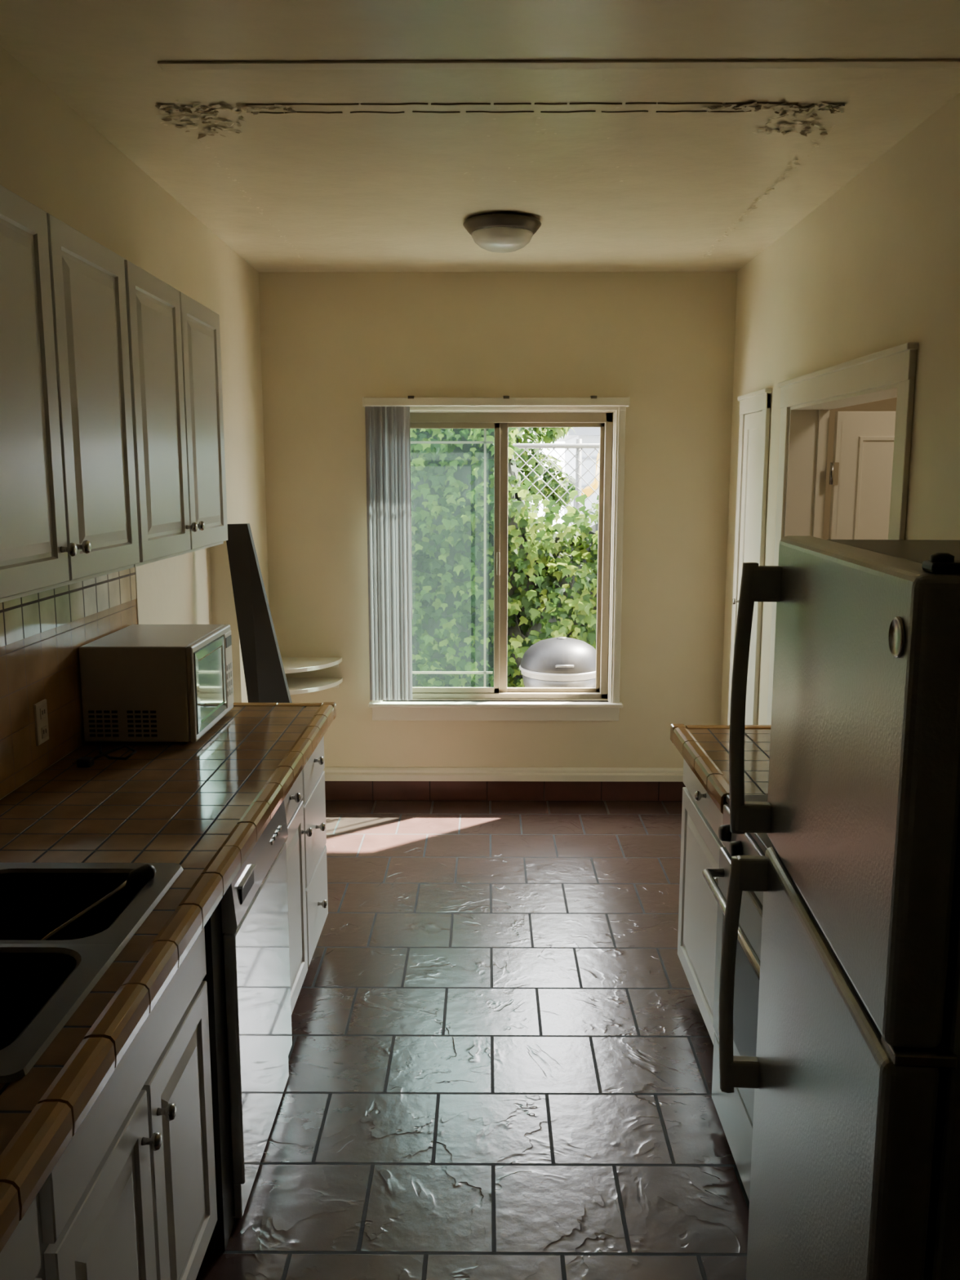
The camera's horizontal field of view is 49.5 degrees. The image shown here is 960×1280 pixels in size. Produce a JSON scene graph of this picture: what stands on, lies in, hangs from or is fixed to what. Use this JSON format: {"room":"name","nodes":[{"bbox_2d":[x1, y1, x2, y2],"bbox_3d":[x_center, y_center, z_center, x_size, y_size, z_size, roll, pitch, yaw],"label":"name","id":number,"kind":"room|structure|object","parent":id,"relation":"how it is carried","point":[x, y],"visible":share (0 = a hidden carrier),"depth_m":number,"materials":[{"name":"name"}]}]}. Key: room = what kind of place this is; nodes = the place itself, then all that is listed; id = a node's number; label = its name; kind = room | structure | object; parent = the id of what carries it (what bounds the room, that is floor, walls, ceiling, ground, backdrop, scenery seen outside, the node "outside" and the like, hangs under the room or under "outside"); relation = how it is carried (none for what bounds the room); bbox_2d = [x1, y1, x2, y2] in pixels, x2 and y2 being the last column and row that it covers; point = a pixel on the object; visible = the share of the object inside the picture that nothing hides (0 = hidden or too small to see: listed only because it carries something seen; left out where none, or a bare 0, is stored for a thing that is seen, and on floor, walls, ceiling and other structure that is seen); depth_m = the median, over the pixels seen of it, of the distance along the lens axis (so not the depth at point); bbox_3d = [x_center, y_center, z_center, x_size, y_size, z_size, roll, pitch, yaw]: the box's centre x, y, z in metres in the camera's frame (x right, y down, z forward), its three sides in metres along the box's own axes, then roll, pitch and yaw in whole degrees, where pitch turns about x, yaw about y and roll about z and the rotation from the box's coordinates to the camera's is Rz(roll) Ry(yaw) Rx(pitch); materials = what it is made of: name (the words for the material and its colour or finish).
{"room":"kitchen","nodes":[
{"label":"kitchen","id":0,"kind":"room"},
{"bbox_2d":[0,546,213,799],"bbox_3d":[-1.335,0.752,1.629,0.150,1.500,6.560,0,9,0],"label":"wall","id":1,"kind":"structure","parent":0,"point":[177,589],"depth_m":4.26,"materials":[{"name":"paint"}]},
{"bbox_2d":[0,567,138,799],"bbox_3d":[-1.254,0.298,1.582,0.012,0.579,4.412,0,9,0],"label":"tile backsplash","id":2,"kind":"structure","parent":1,"relation":"attached to","point":[42,633],"depth_m":3.00,"materials":[{"name":"tile"}]},
{"bbox_2d":[33,698,48,746],"bbox_3d":[-1.236,0.233,2.942,0.010,0.120,0.076,0,9,0],"label":"wall outlet","id":3,"kind":"object","parent":2,"relation":"attached to","point":[41,717],"visible":1,"depth_m":2.93,"materials":[{"name":"plastic"}]},
{"bbox_2d":[0,45,269,702],"bbox_3d":[-1.272,0.083,1.865,0.270,2.747,7.240,0,9,0],"label":"wall","id":4,"kind":"structure","parent":0,"point":[51,157],"depth_m":3.67,"materials":[{"name":"paint"}]},
{"bbox_2d":[0,184,139,602],"bbox_3d":[-1.008,-0.517,2.264,0.252,0.804,0.950,0,9,0],"label":"upper cabinet","id":5,"kind":"object","parent":4,"relation":"attached to","point":[68,505],"visible":1,"depth_m":2.27,"materials":[{"name":"white wood"}]},
{"bbox_2d":[124,258,227,567],"bbox_3d":[-1.001,-0.669,3.212,0.252,0.804,0.950,0,9,0],"label":"upper cabinet","id":6,"kind":"object","parent":4,"relation":"attached to","point":[174,340],"visible":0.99,"depth_m":3.10,"materials":[{"name":"white wood"}]},
{"bbox_2d":[195,800,749,1279],"bbox_3d":[0.903,1.490,2.080,4.620,0.100,7.550,0,9,0],"label":"floor","id":7,"kind":"structure","parent":0,"point":[500,1056],"depth_m":3.08,"materials":[{"name":"tile"}]},
{"bbox_2d":[0,927,217,1279],"bbox_3d":[-0.912,1.186,0.933,0.699,0.863,2.775,0,9,0],"label":"base cabinet","id":8,"kind":"object","parent":7,"relation":"on","point":[131,1195],"visible":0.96,"depth_m":1.82,"materials":[{"name":"white wood"}]},
{"bbox_2d":[0,702,336,1253],"bbox_3d":[-0.903,0.609,1.654,0.710,0.059,4.461,0,9,0],"label":"countertop","id":9,"kind":"structure","parent":8,"relation":"on","point":[202,806],"depth_m":2.41,"materials":[{"name":"tile"}]},
{"bbox_2d":[0,862,183,1083],"bbox_3d":[-0.878,0.636,1.865,0.480,0.186,0.810,0,9,0],"label":"sink","id":10,"kind":"object","parent":9,"relation":"in","point":[43,983],"visible":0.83,"depth_m":1.91,"materials":[{"name":"metal"}]},
{"bbox_2d":[40,863,155,940],"bbox_3d":[-0.811,0.566,2.080,0.340,0.175,0.034,-7,12,-38],"label":"spoon","id":11,"kind":"object","parent":10,"relation":"in","point":[140,875],"visible":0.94,"depth_m":2.12,"materials":[{"name":"black plastic"}]},
{"bbox_2d":[71,743,137,767],"bbox_3d":[-1.104,0.334,3.115,0.158,0.033,0.232,0,9,0],"label":"power cord","id":12,"kind":"object","parent":9,"relation":"on","point":[82,762],"visible":1,"depth_m":3.08,"materials":[{"name":"black plastic"}]},
{"bbox_2d":[79,624,233,744],"bbox_3d":[-1.053,0.137,3.457,0.356,0.316,0.491,0,9,0],"label":"microwave oven","id":13,"kind":"object","parent":9,"relation":"on","point":[140,682],"visible":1,"depth_m":3.23,"materials":[{"name":"white metal"}]},
{"bbox_2d":[202,799,292,1251],"bbox_3d":[-0.861,0.913,2.645,0.644,0.862,0.687,0,9,0],"label":"dishwasher","id":14,"kind":"object","parent":7,"relation":"on","point":[246,977],"visible":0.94,"depth_m":2.47,"materials":[{"name":"white metal"}]},
{"bbox_2d":[284,735,328,1013],"bbox_3d":[-0.895,0.783,3.448,0.699,0.863,0.920,0,9,0],"label":"base cabinet","id":15,"kind":"object","parent":7,"relation":"on","point":[304,803],"visible":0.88,"depth_m":3.45,"materials":[{"name":"white wood"}]},
{"bbox_2d":[677,758,724,1044],"bbox_3d":[0.959,0.823,3.204,0.619,0.863,0.750,0,9,0],"label":"base cabinet","id":16,"kind":"object","parent":7,"relation":"on","point":[701,819],"visible":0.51,"depth_m":3.24,"materials":[{"name":"white wood"}]},
{"bbox_2d":[670,724,771,813],"bbox_3d":[0.955,0.372,3.135,0.630,0.059,0.776,0,9,0],"label":"countertop","id":17,"kind":"structure","parent":16,"relation":"on","point":[704,748],"depth_m":3.16,"materials":[{"name":"tile"}]},
{"bbox_2d":[702,794,772,1200],"bbox_3d":[0.914,0.833,2.421,0.679,1.090,0.770,0,9,0],"label":"range","id":18,"kind":"object","parent":7,"relation":"on","point":[735,1110],"visible":0.08,"depth_m":2.52,"materials":[{"name":"white metal"}]},
{"bbox_2d":[719,535,959,1279],"bbox_3d":[0.840,0.682,1.541,0.815,1.666,0.754,0,9,0],"label":"refrigerator","id":19,"kind":"object","parent":7,"relation":"on","point":[854,1073],"visible":1,"depth_m":1.32,"materials":[{"name":"silver metal"}]},
{"bbox_2d":[0,0,959,271],"bbox_3d":[0.903,-1.321,1.631,4.620,0.100,7.550,0,9,0],"label":"ceiling","id":20,"kind":"structure","parent":0,"point":[354,192],"depth_m":2.90,"materials":[{"name":"paint"}]},
{"bbox_2d":[155,77,844,259],"bbox_3d":[0.073,-1.605,3.763,1.970,0.015,2.265,0,9,0],"label":"molding","id":21,"kind":"structure","parent":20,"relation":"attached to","point":[196,108],"depth_m":2.89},
{"bbox_2d":[462,213,541,253],"bbox_3d":[0.088,-1.613,4.157,0.312,0.121,0.312,0,9,0],"label":"ceiling lamp","id":22,"kind":"object","parent":20,"relation":"attached to","point":[500,233],"depth_m":4.06,"materials":[{"name":"white glass"}]},
{"bbox_2d":[157,59,959,70],"bbox_3d":[0.239,-1.417,2.563,2.060,0.006,0.043,0,9,0],"label":"trim","id":23,"kind":"structure","parent":20,"relation":"attached to","point":[694,64],"depth_m":2.56,"materials":[{"name":"white paint"}]},
{"bbox_2d":[257,271,897,768],"bbox_3d":[0.929,-0.499,5.504,4.620,2.747,0.160,0,9,0],"label":"wall","id":24,"kind":"structure","parent":0,"point":[676,331],"depth_m":5.35,"materials":[{"name":"paint"}]},
{"bbox_2d":[281,657,342,694],"bbox_3d":[-0.923,0.201,5.356,0.380,0.160,0.380,0,9,0],"label":"corner shelf","id":25,"kind":"object","parent":24,"relation":"attached to","point":[291,664],"visible":0.55,"depth_m":5.38,"materials":[{"name":"paint"}]},
{"bbox_2d":[368,406,626,720],"bbox_3d":[0.083,-0.406,5.500,1.350,1.674,0.210,0,9,0],"label":"window","id":26,"kind":"structure","parent":24,"relation":"in","point":[611,420],"depth_m":5.51,"materials":[{"name":"paint"}]},
{"bbox_2d":[362,395,630,701],"bbox_3d":[0.081,-0.459,5.395,1.346,1.571,0.080,0,9,0],"label":"vertical blinds","id":27,"kind":"object","parent":26,"relation":"attached to","point":[387,420],"visible":1,"depth_m":5.36,"materials":[{"name":"plastic"}]},
{"bbox_2d":[323,767,685,801],"bbox_3d":[0.088,0.781,5.617,2.400,0.183,0.032,0,9,0],"label":"baseboard","id":28,"kind":"structure","parent":24,"relation":"attached to","point":[341,784],"depth_m":5.62,"materials":[{"name":"tile"}]},
{"bbox_2d":[720,92,959,724],"bbox_3d":[1.338,0.086,1.847,0.150,2.747,7.240,0,9,0],"label":"wall","id":29,"kind":"structure","parent":0,"point":[855,248],"depth_m":3.34,"materials":[{"name":"paint"}]},
{"bbox_2d":[727,387,772,725],"bbox_3d":[1.262,-0.099,4.983,0.046,2.120,0.510,0,9,0],"label":"door","id":30,"kind":"structure","parent":29,"relation":"in","point":[754,428],"depth_m":4.85,"materials":[{"name":"paint"}]},
{"bbox_2d":[766,342,918,724],"bbox_3d":[1.337,0.079,3.857,0.189,2.125,1.370,0,9,0],"label":"trim","id":31,"kind":"structure","parent":29,"relation":"attached to","point":[806,400],"depth_m":4.07,"materials":[{"name":"paint"}]},
{"bbox_2d":[828,411,896,539],"bbox_3d":[1.833,0.052,4.397,0.795,1.992,0.047,0,9,0],"label":"door","id":32,"kind":"structure","parent":29,"relation":"in","point":[860,472],"depth_m":4.27,"materials":[{"name":"paint"}]},
{"label":"outside","id":33,"kind":"structure","parent":0,"visible":0},
{"bbox_3d":[1.075,0.220,10.965,14.000,0.100,10.400,0,9,0],"label":"ground","id":34,"kind":"structure","parent":33,"visible":0},
{"bbox_2d":[409,426,599,687],"bbox_3d":[0.399,-0.567,7.007,5.200,2.784,0.816,0,9,0],"label":"ivy hedge","id":35,"kind":"object","parent":34,"relation":"on","point":[553,576],"visible":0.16,"depth_m":6.99,"materials":[{"name":"green plant"}]},
{"bbox_2d":[508,426,576,511],"bbox_3d":[0.331,-1.332,9.191,7.002,3.527,1.942,0,9,0],"label":"tree","id":36,"kind":"object","parent":34,"relation":"on","point":[546,434],"visible":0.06,"depth_m":8.88,"materials":[{"name":"green plant"}]},
{"bbox_2d":[512,439,599,532],"bbox_3d":[0.381,-0.386,7.650,7.150,2.145,0.070,0,9,0],"label":"fence","id":37,"kind":"object","parent":34,"relation":"on","point":[579,446],"visible":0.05,"depth_m":7.49,"materials":[{"name":"metal"}]},
{"bbox_2d":[519,636,595,687],"bbox_3d":[0.504,0.440,6.418,0.523,0.907,0.641,0,9,0],"label":"barbecue grill","id":38,"kind":"object","parent":34,"relation":"on","point":[559,661],"visible":0.62,"depth_m":6.24,"materials":[{"name":"metal"}]},
{"bbox_2d":[555,426,599,527],"bbox_3d":[2.866,-1.261,12.311,3.840,2.400,2.250,0,9,0],"label":"neighboring house","id":39,"kind":"structure","parent":34,"relation":"on","point":[588,434],"depth_m":11.25,"materials":[{"name":"paint"}]},
{"bbox_2d":[573,448,599,524],"bbox_3d":[0.929,-0.635,8.399,0.340,2.400,0.300,0,9,0],"label":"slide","id":40,"kind":"object","parent":34,"relation":"on","point":[588,491],"visible":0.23,"depth_m":8.20,"materials":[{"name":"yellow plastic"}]}
]}

